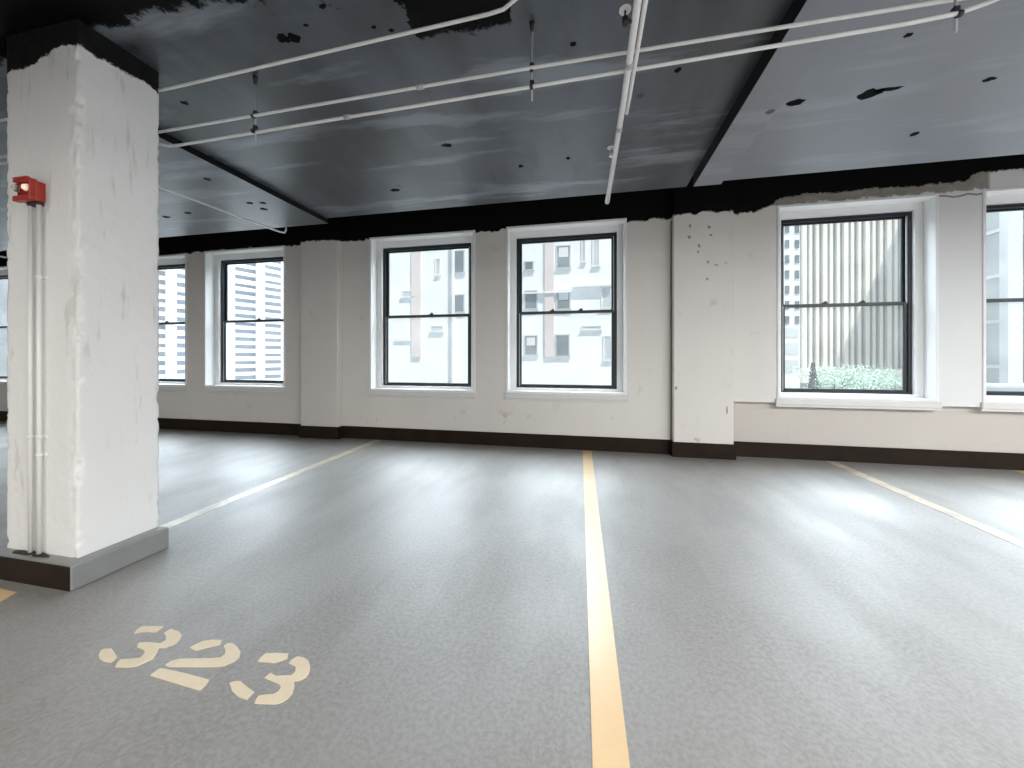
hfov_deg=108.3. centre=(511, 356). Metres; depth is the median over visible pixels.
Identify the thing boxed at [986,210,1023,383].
building
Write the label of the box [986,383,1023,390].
window sill
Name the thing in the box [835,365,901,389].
street tree
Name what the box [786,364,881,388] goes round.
street tree
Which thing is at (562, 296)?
blind
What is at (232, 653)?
painted number
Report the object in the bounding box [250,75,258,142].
hanger
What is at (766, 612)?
floor
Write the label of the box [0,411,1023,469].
baseboard
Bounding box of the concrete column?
[0,18,168,591]
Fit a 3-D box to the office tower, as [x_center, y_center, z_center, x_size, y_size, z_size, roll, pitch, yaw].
[-109.024,-18.250,140.316,45.830,57.000,73.872,0,0,12]
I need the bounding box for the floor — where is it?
[0,421,1023,767]
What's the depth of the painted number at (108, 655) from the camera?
1.58 m
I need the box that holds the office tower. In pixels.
[158,262,282,379]
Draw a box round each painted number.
[99,626,181,667]
[150,639,240,690]
[230,653,309,704]
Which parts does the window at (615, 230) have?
sill, sash, sash, frame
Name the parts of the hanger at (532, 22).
rod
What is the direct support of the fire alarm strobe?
attached to the concrete column
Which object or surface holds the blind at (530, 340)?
hanging from the apartment building at (559, 349)
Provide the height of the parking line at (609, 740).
0.002 m
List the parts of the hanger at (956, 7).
rod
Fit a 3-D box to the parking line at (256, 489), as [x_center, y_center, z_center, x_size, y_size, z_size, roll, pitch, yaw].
[-2.294,1.249,4.095,0.105,0.002,2.983,0,0,11]
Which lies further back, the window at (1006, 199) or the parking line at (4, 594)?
the window at (1006, 199)
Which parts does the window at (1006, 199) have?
sill, sash, sash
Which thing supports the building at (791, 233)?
on the ground
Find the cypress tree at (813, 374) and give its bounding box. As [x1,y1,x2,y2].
[807,362,818,388]
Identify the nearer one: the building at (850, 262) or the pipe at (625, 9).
the pipe at (625, 9)
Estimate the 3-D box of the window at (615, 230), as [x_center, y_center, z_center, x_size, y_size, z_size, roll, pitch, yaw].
[0.739,-0.614,5.158,1.667,2.430,0.300,0,0,12]
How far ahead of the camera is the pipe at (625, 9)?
1.92 m
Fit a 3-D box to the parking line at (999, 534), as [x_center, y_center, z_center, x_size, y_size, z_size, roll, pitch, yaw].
[3.332,1.249,2.124,0.115,0.002,4.720,0,0,12]
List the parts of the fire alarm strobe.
bulb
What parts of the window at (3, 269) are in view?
sill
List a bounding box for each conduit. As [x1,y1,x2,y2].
[27,206,35,552]
[35,204,47,554]
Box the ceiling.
[0,0,1023,250]
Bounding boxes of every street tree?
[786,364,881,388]
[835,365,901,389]
[859,376,901,389]
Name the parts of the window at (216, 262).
sill, frame, sash, sash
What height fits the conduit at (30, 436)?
1.974 m
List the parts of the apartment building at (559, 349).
pane, pane, pane, pane, pane, pane, pane, pane, pane, pane, pane, pane, pane, pane, pane, pane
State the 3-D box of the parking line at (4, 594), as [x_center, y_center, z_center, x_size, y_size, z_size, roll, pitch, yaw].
[-2.804,1.249,1.970,0.407,0.002,0.070,0,0,13]
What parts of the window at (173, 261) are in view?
sash, sash, sill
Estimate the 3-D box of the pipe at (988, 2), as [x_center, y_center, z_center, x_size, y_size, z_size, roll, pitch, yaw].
[-2.699,-1.522,2.592,11.638,0.073,0.725,0,0,16]
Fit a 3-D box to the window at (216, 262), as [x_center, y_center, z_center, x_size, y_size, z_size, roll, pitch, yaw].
[-4.407,-0.595,6.232,1.645,2.394,0.300,0,0,12]
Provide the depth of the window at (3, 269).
7.49 m
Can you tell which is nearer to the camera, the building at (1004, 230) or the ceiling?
the ceiling
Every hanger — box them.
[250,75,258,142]
[529,20,534,100]
[950,0,964,32]
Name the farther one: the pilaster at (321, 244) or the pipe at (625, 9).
the pilaster at (321, 244)
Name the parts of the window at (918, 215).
sash, sash, frame, sill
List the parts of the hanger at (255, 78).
rod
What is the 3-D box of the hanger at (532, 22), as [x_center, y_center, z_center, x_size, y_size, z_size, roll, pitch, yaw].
[0.111,-1.653,2.066,0.034,0.435,0.048,0,0,12]
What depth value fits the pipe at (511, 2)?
2.12 m
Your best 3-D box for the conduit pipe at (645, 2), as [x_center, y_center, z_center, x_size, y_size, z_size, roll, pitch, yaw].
[0.156,-1.482,-0.364,0.030,0.028,5.350,0,0,12]
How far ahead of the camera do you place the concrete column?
2.13 m
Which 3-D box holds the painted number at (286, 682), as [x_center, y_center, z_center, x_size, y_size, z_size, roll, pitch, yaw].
[-0.938,1.249,1.446,0.271,0.002,0.216,0,0,12]
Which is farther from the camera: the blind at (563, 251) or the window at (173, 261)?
the blind at (563, 251)
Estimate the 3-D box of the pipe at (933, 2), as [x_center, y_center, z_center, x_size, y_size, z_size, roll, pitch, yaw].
[-2.419,-1.600,2.586,12.206,0.028,0.228,0,0,13]
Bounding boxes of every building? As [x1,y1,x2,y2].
[389,239,610,384]
[784,226,799,387]
[800,219,901,389]
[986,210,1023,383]
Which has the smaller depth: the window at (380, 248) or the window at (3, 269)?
the window at (380, 248)
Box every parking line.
[0,588,16,601]
[161,440,379,527]
[583,450,629,767]
[826,461,1023,548]
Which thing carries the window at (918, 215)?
in the wall at (647, 414)
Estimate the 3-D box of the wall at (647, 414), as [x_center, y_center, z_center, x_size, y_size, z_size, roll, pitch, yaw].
[-0.884,-0.525,5.551,26.000,3.550,0.373,0,0,12]
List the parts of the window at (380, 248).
sill, frame, sash, sash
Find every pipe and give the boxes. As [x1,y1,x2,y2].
[0,0,517,121]
[0,0,963,158]
[0,0,998,164]
[159,186,286,232]
[605,0,641,203]
[625,0,647,114]
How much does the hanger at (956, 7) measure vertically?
0.395 m
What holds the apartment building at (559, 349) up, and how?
on the ground
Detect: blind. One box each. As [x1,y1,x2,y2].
[527,337,534,345]
[559,247,567,256]
[559,293,567,299]
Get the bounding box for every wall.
[0,154,1023,452]
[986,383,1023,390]
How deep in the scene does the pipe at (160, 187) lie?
4.02 m
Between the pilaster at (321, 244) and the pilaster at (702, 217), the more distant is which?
the pilaster at (321, 244)
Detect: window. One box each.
[0,266,7,387]
[158,253,187,391]
[202,245,285,394]
[368,230,476,398]
[504,218,627,402]
[774,193,941,410]
[978,186,1023,411]
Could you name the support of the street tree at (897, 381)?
on the ground
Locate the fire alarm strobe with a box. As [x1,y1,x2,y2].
[11,175,45,206]
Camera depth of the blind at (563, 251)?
25.76 m
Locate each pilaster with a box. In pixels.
[301,217,342,426]
[671,177,733,443]
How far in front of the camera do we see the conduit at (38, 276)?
2.07 m
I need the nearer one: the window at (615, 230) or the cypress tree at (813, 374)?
the window at (615, 230)

